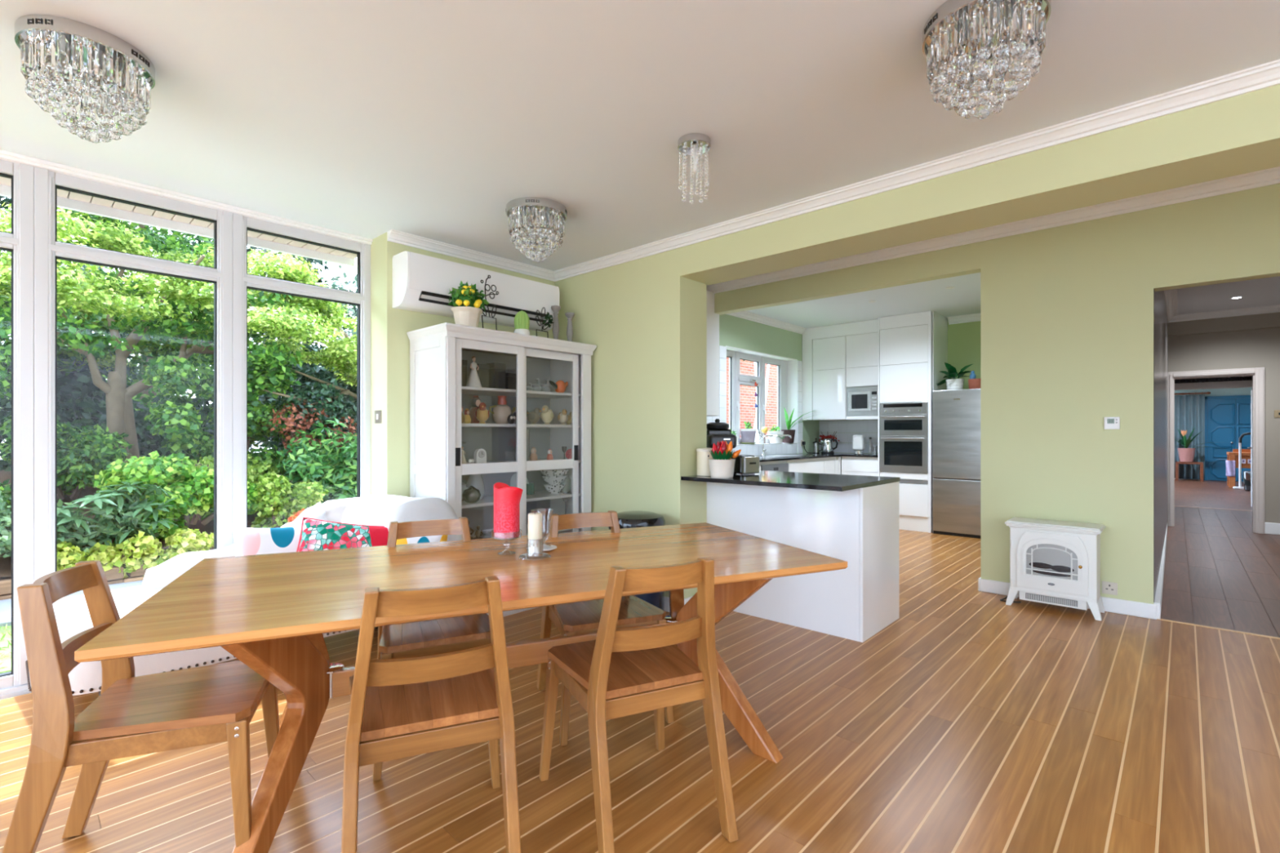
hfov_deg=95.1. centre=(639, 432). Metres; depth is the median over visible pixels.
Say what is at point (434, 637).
dining chair
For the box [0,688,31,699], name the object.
window sill
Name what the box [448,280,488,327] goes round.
potted plant
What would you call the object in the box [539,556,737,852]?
dining chair
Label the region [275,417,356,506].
bush
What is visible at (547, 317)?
leaf ornament
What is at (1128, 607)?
baseboard
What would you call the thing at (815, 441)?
press
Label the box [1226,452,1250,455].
countertop
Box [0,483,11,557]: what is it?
shrub
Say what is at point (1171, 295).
trim
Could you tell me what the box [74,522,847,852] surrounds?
dining table
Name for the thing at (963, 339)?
wall
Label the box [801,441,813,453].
plug
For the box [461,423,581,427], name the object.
shelf
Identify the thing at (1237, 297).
recessed light
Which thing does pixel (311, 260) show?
tree
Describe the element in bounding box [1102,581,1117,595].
wall socket
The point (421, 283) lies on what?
air conditioner
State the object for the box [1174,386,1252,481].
wall
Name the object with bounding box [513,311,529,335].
cactus
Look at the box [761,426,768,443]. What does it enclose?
ornament
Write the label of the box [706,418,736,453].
coffee machine
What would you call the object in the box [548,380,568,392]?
teapot
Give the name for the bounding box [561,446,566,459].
goblet
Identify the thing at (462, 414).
figure
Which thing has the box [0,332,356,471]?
hedge
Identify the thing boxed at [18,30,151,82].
fringe
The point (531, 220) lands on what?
ceiling light
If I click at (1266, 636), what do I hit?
trim
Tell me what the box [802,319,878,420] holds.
fascia
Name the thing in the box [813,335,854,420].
upper cabinet
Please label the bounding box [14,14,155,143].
ceiling light
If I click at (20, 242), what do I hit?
window
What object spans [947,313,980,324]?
trim
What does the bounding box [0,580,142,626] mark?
patio
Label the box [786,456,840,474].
base cabinet
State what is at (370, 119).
ceiling
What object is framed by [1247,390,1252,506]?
open door
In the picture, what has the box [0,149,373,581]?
window
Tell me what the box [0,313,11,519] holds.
shrub
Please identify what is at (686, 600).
baseboard
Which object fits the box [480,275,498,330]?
stand
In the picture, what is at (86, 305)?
maple tree
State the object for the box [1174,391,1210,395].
pole
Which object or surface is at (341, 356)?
maple tree
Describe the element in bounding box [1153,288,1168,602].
wall
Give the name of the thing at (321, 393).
shrub
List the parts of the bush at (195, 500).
stem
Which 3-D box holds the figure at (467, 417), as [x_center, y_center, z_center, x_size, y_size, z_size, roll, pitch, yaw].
[-1.176,-0.115,3.975,0.054,0.102,0.055,0,0,42]
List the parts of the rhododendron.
stem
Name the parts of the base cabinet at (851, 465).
drawer, drawer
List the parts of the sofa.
nailhead trim, seat, backrest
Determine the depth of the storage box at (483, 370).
4.19 m
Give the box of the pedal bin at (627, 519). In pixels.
[608,511,665,611]
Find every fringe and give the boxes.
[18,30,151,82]
[507,205,564,217]
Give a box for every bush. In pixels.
[57,527,213,578]
[92,450,271,546]
[141,355,304,479]
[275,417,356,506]
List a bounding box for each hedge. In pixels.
[0,302,356,450]
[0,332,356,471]
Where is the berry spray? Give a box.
[818,431,839,442]
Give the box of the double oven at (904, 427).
[880,402,928,473]
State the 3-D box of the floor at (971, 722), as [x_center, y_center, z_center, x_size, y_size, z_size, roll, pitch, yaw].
[5.858,1.310,7.072,7.500,0.120,24.944,0,0,42]
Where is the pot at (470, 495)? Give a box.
[462,485,480,502]
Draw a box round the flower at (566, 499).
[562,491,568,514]
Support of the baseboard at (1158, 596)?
attached to the wall at (1160, 316)
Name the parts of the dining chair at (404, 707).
post, rail, rail, leg, post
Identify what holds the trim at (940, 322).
attached to the wall at (963, 339)
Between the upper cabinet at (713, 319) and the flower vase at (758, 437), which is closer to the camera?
the upper cabinet at (713, 319)
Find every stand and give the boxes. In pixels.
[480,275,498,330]
[491,528,521,554]
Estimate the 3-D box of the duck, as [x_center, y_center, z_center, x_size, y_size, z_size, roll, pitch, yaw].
[-0.606,-0.125,4.614,0.082,0.124,0.133,0,0,-28]
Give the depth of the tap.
7.64 m
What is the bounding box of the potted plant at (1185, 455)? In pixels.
[1175,428,1219,462]
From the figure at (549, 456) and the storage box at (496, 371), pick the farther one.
the figure at (549, 456)
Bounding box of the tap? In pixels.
[760,434,791,455]
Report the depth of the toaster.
4.20 m
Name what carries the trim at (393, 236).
attached to the wall at (389, 326)
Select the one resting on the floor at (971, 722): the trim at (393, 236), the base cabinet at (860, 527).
the base cabinet at (860, 527)
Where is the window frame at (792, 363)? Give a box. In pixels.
[724,346,797,444]
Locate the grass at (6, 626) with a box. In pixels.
[0,623,11,668]
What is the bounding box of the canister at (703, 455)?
[696,447,712,476]
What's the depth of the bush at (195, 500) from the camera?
5.55 m
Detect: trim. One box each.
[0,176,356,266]
[386,229,555,281]
[553,59,1279,281]
[706,166,1279,293]
[727,311,806,334]
[932,311,947,532]
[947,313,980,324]
[1156,618,1279,639]
[1164,288,1177,322]
[1168,304,1279,322]
[1168,311,1279,336]
[1174,505,1252,511]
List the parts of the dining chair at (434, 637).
leg, post, rail, post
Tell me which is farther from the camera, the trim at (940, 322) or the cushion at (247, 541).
the trim at (940, 322)
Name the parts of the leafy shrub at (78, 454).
stem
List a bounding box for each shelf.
[461,386,581,398]
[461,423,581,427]
[461,490,581,508]
[466,458,581,463]
[470,520,579,538]
[845,415,878,420]
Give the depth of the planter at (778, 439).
8.10 m
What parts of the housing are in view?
drawer, door, door, finger rail, drawer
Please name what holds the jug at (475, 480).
on the display cabinet at (437, 396)
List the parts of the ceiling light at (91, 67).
bulb, bulb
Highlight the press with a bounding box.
[812,438,822,453]
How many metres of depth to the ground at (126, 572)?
5.58 m
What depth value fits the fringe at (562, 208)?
3.42 m
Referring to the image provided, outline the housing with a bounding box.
[878,311,932,533]
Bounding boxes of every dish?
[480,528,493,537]
[527,544,556,551]
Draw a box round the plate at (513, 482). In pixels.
[510,473,528,487]
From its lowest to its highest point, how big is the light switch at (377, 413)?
0.088 m
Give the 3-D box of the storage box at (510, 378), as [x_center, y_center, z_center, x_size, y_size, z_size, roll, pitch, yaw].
[-0.967,-0.374,4.367,0.104,0.135,0.114,0,0,42]
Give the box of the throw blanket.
[142,502,326,589]
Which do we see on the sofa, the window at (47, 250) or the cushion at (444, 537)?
the cushion at (444, 537)
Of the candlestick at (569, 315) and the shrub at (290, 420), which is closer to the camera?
the candlestick at (569, 315)
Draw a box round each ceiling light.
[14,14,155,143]
[506,196,567,262]
[677,133,711,204]
[922,0,1050,119]
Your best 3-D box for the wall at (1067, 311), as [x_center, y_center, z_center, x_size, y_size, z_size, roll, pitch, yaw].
[3.147,-0.190,4.301,6.960,2.920,0.125,0,0,42]
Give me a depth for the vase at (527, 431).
4.49 m
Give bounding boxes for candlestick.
[551,305,560,339]
[564,312,574,341]
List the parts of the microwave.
door, glass, control panel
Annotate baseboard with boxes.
[684,595,693,604]
[980,578,1156,619]
[1153,524,1167,619]
[1264,522,1279,534]
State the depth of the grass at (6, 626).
3.58 m
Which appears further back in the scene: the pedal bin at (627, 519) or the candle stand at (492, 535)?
the pedal bin at (627, 519)
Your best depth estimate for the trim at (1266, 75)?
2.74 m
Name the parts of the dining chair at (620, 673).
leg, post, rail, leg, rail, post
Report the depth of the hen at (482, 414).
4.02 m
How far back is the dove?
4.63 m
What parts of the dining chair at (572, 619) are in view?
post, leg, rail, post, leg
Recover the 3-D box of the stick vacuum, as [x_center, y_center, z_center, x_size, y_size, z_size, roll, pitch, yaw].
[13.423,0.617,12.930,0.451,1.266,0.160,0,0,42]
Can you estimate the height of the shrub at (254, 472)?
0.668 m
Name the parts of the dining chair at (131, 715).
post, rail, rail, post, leg, leg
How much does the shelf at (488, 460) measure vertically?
0.020 m
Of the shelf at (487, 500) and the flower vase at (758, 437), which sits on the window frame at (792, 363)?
the flower vase at (758, 437)
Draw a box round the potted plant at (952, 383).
[931,362,972,390]
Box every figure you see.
[461,406,464,423]
[463,408,471,423]
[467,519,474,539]
[469,395,481,423]
[473,525,483,539]
[507,414,515,423]
[526,382,532,391]
[529,447,537,460]
[531,377,541,391]
[540,377,551,391]
[546,448,553,460]
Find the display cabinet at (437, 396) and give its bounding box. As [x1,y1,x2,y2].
[406,322,596,616]
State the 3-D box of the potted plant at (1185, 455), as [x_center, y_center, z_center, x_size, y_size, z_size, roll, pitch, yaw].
[14.337,0.307,15.313,0.656,0.904,1.341,0,0,-20]
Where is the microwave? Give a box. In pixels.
[846,386,878,416]
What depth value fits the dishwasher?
6.85 m
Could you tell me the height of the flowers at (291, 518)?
0.211 m
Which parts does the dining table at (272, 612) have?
leg, leg, leg, leg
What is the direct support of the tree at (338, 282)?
on the bank
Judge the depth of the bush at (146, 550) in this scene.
5.09 m
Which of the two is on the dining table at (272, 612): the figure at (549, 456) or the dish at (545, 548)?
the dish at (545, 548)
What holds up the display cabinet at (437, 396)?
on the floor at (971, 722)
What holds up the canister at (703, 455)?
on the countertop at (826, 482)
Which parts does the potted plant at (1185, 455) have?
flower, pot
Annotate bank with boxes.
[0,454,300,577]
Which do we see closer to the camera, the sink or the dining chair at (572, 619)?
the dining chair at (572, 619)
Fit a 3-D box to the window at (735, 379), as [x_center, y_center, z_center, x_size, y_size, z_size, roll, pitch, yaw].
[1.551,-0.453,7.925,0.113,1.197,1.830,0,0,42]
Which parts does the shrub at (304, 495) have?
stem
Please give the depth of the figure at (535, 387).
4.44 m
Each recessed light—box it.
[945,286,955,288]
[1230,296,1243,298]
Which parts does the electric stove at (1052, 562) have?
leg, door moulding, door, rail, leg, leg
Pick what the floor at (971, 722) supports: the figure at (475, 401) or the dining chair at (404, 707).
the dining chair at (404, 707)
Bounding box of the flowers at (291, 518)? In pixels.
[287,508,304,522]
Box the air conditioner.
[392,250,559,332]
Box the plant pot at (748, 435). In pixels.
[740,421,755,444]
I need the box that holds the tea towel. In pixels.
[1225,460,1235,476]
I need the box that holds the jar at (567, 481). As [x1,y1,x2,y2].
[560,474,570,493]
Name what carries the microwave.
on the shelf at (873, 417)
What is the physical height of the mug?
0.085 m
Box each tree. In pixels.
[0,195,143,446]
[0,202,345,473]
[0,212,278,450]
[183,240,356,451]
[247,249,356,405]
[294,264,356,432]
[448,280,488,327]
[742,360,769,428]
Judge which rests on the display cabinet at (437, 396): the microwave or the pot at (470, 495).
the pot at (470, 495)
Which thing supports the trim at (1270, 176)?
attached to the wall at (1067, 311)
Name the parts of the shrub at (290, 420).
stem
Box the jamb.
[977,577,980,591]
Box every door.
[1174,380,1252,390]
[1207,398,1250,481]
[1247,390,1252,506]
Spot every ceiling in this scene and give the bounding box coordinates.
[0,0,1279,271]
[746,272,980,328]
[1177,276,1279,315]
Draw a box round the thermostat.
[1103,417,1119,429]
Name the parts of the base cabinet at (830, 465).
door, door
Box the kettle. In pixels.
[821,438,838,453]
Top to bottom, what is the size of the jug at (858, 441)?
0.270 m
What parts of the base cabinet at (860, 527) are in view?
panel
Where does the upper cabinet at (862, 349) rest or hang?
attached to the wall at (963, 339)
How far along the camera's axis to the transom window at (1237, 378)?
9.63 m
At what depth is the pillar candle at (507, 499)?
2.35 m
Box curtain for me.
[1174,395,1204,479]
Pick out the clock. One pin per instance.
(480, 455)
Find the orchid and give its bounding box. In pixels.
[781,407,821,443]
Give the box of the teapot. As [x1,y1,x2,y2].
[488,395,515,423]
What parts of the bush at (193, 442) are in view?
stem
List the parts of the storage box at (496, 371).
lid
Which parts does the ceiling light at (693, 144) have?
bulb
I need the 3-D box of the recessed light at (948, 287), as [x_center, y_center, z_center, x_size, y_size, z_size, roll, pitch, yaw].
[3.264,-1.527,6.162,0.090,0.006,0.090,0,0,42]
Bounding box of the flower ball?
[564,448,571,458]
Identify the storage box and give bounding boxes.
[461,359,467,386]
[470,364,488,387]
[486,362,506,389]
[505,373,515,389]
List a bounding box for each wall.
[370,231,555,497]
[706,314,818,456]
[714,183,1279,604]
[726,357,777,438]
[818,320,980,474]
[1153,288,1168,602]
[1168,327,1279,523]
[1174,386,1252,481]
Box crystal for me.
[924,0,1047,53]
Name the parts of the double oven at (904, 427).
handle, handle, glass, glass, door, door, control panel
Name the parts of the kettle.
handle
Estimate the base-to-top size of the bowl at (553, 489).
0.070 m
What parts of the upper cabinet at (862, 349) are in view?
door, door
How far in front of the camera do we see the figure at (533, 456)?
4.35 m
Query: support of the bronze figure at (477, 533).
on the display cabinet at (437, 396)
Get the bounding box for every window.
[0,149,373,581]
[0,159,34,695]
[232,213,370,544]
[726,350,787,444]
[1174,376,1252,383]
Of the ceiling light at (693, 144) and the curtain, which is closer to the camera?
the ceiling light at (693, 144)
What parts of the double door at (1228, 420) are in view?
moulding, door, moulding, moulding, moulding, moulding, door, moulding, moulding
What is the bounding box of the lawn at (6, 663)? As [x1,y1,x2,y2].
[0,625,11,673]
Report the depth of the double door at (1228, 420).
15.19 m
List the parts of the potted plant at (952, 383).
pot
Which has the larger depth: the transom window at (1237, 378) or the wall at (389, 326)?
the transom window at (1237, 378)
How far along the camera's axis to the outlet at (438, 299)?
4.26 m
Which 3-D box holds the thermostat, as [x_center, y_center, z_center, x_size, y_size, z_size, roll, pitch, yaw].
[3.285,-0.068,4.074,0.086,0.086,0.024,0,0,42]
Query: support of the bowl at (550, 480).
on the bowl at (553, 489)
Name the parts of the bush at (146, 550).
stem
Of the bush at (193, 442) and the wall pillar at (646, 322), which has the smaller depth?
the wall pillar at (646, 322)
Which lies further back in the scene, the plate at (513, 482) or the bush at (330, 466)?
the bush at (330, 466)
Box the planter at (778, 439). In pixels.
[767,424,784,443]
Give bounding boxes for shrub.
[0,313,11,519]
[0,415,132,501]
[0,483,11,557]
[174,453,279,515]
[250,473,328,528]
[261,398,356,459]
[271,380,356,475]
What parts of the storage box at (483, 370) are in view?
lid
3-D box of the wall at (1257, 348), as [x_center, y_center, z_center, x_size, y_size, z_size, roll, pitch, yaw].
[7.710,-0.170,7.394,2.000,2.880,0.120,0,0,42]
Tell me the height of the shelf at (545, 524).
0.020 m
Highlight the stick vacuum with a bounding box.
[1232,432,1250,489]
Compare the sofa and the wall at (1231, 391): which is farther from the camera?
the wall at (1231, 391)
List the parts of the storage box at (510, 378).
lid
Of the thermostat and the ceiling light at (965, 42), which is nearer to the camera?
the ceiling light at (965, 42)
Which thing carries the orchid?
on the window frame at (792, 363)
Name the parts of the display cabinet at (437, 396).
handle, door, crown, panel, door, handle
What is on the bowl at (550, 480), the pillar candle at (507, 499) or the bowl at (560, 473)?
the bowl at (560, 473)
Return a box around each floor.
[0,479,1279,852]
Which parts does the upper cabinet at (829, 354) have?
door, door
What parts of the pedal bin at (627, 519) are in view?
lid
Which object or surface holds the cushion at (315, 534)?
on the sofa
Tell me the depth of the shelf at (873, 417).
8.02 m
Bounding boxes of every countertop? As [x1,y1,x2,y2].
[680,452,900,491]
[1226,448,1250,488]
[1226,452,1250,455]
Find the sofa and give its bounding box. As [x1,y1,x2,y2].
[25,497,377,696]
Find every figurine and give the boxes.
[461,446,466,463]
[466,355,481,387]
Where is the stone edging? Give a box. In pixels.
[0,562,147,599]
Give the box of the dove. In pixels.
[565,411,571,424]
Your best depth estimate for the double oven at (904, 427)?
7.51 m
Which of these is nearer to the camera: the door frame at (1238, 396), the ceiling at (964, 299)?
the ceiling at (964, 299)
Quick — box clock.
[474,448,486,463]
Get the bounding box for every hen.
[475,402,489,423]
[540,405,554,424]
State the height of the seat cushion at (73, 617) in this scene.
0.109 m
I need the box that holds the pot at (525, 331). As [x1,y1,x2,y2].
[513,328,529,335]
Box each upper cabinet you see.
[706,290,719,416]
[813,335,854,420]
[846,332,878,387]
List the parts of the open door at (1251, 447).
door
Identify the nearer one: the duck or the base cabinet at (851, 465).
the duck
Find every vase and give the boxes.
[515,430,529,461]
[529,508,553,546]
[754,429,762,444]
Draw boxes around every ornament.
[467,458,474,463]
[535,306,554,337]
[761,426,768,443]
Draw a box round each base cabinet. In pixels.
[706,481,899,642]
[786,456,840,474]
[841,456,878,475]
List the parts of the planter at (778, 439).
pot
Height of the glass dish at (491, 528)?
0.050 m
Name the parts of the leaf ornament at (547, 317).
frame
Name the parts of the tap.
spout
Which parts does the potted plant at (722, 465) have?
pot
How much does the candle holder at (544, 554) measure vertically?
0.078 m
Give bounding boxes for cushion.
[52,585,163,643]
[232,525,301,555]
[296,516,388,551]
[395,534,448,544]
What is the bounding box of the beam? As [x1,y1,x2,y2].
[680,84,1279,284]
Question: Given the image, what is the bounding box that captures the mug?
[526,483,533,494]
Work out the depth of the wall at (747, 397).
16.13 m
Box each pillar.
[555,248,706,598]
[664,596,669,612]
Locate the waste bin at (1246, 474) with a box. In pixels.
[1242,471,1250,491]
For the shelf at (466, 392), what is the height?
0.020 m
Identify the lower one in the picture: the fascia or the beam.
the fascia
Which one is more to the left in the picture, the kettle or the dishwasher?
the dishwasher
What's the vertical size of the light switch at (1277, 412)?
0.090 m
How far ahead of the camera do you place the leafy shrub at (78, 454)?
5.79 m
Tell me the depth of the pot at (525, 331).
4.17 m
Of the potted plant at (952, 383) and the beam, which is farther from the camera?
the potted plant at (952, 383)
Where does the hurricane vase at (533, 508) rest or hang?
on the dish at (545, 548)
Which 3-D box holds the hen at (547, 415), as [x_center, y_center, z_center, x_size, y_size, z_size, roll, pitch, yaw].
[-0.714,-0.137,4.495,0.098,0.147,0.159,0,0,12]
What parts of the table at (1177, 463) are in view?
leg, leg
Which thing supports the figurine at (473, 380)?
on the display cabinet at (437, 396)
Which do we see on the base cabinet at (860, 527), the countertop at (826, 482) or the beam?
the countertop at (826, 482)
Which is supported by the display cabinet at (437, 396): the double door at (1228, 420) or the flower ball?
the flower ball
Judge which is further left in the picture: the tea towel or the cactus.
the cactus
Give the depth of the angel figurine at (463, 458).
3.93 m
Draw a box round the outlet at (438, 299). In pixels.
[418,290,546,322]
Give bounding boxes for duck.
[557,408,568,424]
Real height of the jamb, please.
0.100 m
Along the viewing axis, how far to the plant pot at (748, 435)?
7.58 m
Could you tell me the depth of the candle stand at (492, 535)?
2.39 m
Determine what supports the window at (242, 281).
in the wall at (389, 326)
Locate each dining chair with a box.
[1,560,279,852]
[341,576,520,852]
[372,516,491,781]
[537,510,673,746]
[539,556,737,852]
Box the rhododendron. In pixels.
[8,480,179,557]
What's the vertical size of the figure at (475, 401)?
0.204 m
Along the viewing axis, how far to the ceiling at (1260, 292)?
6.66 m
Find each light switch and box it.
[374,410,381,423]
[1274,409,1279,417]
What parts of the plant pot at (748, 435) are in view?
pot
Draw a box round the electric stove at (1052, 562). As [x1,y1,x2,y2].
[1000,516,1105,621]
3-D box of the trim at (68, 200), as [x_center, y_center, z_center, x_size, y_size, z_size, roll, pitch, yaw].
[-3.256,-1.308,2.815,0.205,0.205,6.560,0,0,42]
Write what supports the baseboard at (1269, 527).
attached to the wall at (1257, 348)
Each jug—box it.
[466,474,484,499]
[852,435,865,453]
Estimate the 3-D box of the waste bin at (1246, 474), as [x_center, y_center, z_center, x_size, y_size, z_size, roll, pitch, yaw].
[13.219,1.030,12.574,0.377,0.440,0.380,0,0,42]
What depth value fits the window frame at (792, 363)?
8.51 m
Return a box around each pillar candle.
[493,482,523,537]
[528,511,542,552]
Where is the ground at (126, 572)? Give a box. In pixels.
[0,572,128,578]
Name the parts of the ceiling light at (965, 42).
bulb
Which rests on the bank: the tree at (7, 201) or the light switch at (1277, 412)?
the tree at (7, 201)
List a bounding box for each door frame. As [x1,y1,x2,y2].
[1168,367,1264,533]
[1203,395,1250,480]
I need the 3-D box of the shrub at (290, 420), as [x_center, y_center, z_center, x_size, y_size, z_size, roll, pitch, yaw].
[-4.053,0.032,7.300,0.936,0.972,1.189,0,0,42]
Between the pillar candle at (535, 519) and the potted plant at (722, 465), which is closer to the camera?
the pillar candle at (535, 519)
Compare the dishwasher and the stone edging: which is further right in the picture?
the dishwasher
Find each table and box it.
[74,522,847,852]
[1175,461,1203,481]
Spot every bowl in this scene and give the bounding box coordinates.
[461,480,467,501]
[539,468,569,476]
[541,475,567,484]
[543,484,565,493]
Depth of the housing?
7.49 m
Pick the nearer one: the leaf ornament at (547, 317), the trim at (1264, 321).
the leaf ornament at (547, 317)
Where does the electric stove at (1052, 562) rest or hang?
on the floor at (971, 722)
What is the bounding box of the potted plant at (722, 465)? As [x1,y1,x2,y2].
[708,440,741,478]
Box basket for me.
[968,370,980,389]
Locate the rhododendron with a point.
(73, 527)
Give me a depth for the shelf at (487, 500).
4.36 m
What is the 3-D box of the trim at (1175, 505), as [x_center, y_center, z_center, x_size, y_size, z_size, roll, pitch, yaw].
[9.462,1.253,9.695,1.020,0.014,0.080,0,0,42]
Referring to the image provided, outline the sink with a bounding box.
[757,454,806,457]
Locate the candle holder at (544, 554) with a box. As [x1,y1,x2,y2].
[519,537,551,559]
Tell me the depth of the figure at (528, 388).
4.41 m
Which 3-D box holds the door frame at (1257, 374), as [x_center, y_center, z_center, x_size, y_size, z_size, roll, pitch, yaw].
[7.452,0.217,7.605,0.905,2.065,0.158,0,0,42]
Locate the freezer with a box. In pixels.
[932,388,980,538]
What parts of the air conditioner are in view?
panel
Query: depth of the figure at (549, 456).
4.46 m
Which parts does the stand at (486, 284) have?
frame, stem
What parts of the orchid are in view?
pot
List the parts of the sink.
bowl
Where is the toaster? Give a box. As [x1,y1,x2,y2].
[731,454,759,474]
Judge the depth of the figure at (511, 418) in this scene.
4.16 m
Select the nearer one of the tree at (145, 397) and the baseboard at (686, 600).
the baseboard at (686, 600)
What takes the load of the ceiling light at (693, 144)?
hanging from the ceiling at (370, 119)
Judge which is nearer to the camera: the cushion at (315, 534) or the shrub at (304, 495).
the cushion at (315, 534)
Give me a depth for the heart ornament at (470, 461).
3.96 m
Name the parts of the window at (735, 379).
handle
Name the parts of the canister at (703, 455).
lid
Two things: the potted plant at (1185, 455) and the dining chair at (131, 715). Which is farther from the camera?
the potted plant at (1185, 455)
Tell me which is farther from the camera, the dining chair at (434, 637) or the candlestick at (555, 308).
the candlestick at (555, 308)
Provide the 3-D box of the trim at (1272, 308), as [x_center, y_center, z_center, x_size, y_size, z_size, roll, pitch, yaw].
[7.644,-1.512,7.218,1.660,0.080,0.090,0,0,42]
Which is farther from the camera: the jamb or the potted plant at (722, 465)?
the jamb
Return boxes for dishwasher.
[759,460,788,471]
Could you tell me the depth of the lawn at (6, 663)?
3.52 m
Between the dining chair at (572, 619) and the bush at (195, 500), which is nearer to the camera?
the dining chair at (572, 619)
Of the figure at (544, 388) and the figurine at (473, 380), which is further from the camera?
the figure at (544, 388)
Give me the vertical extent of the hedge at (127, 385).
4.202 m

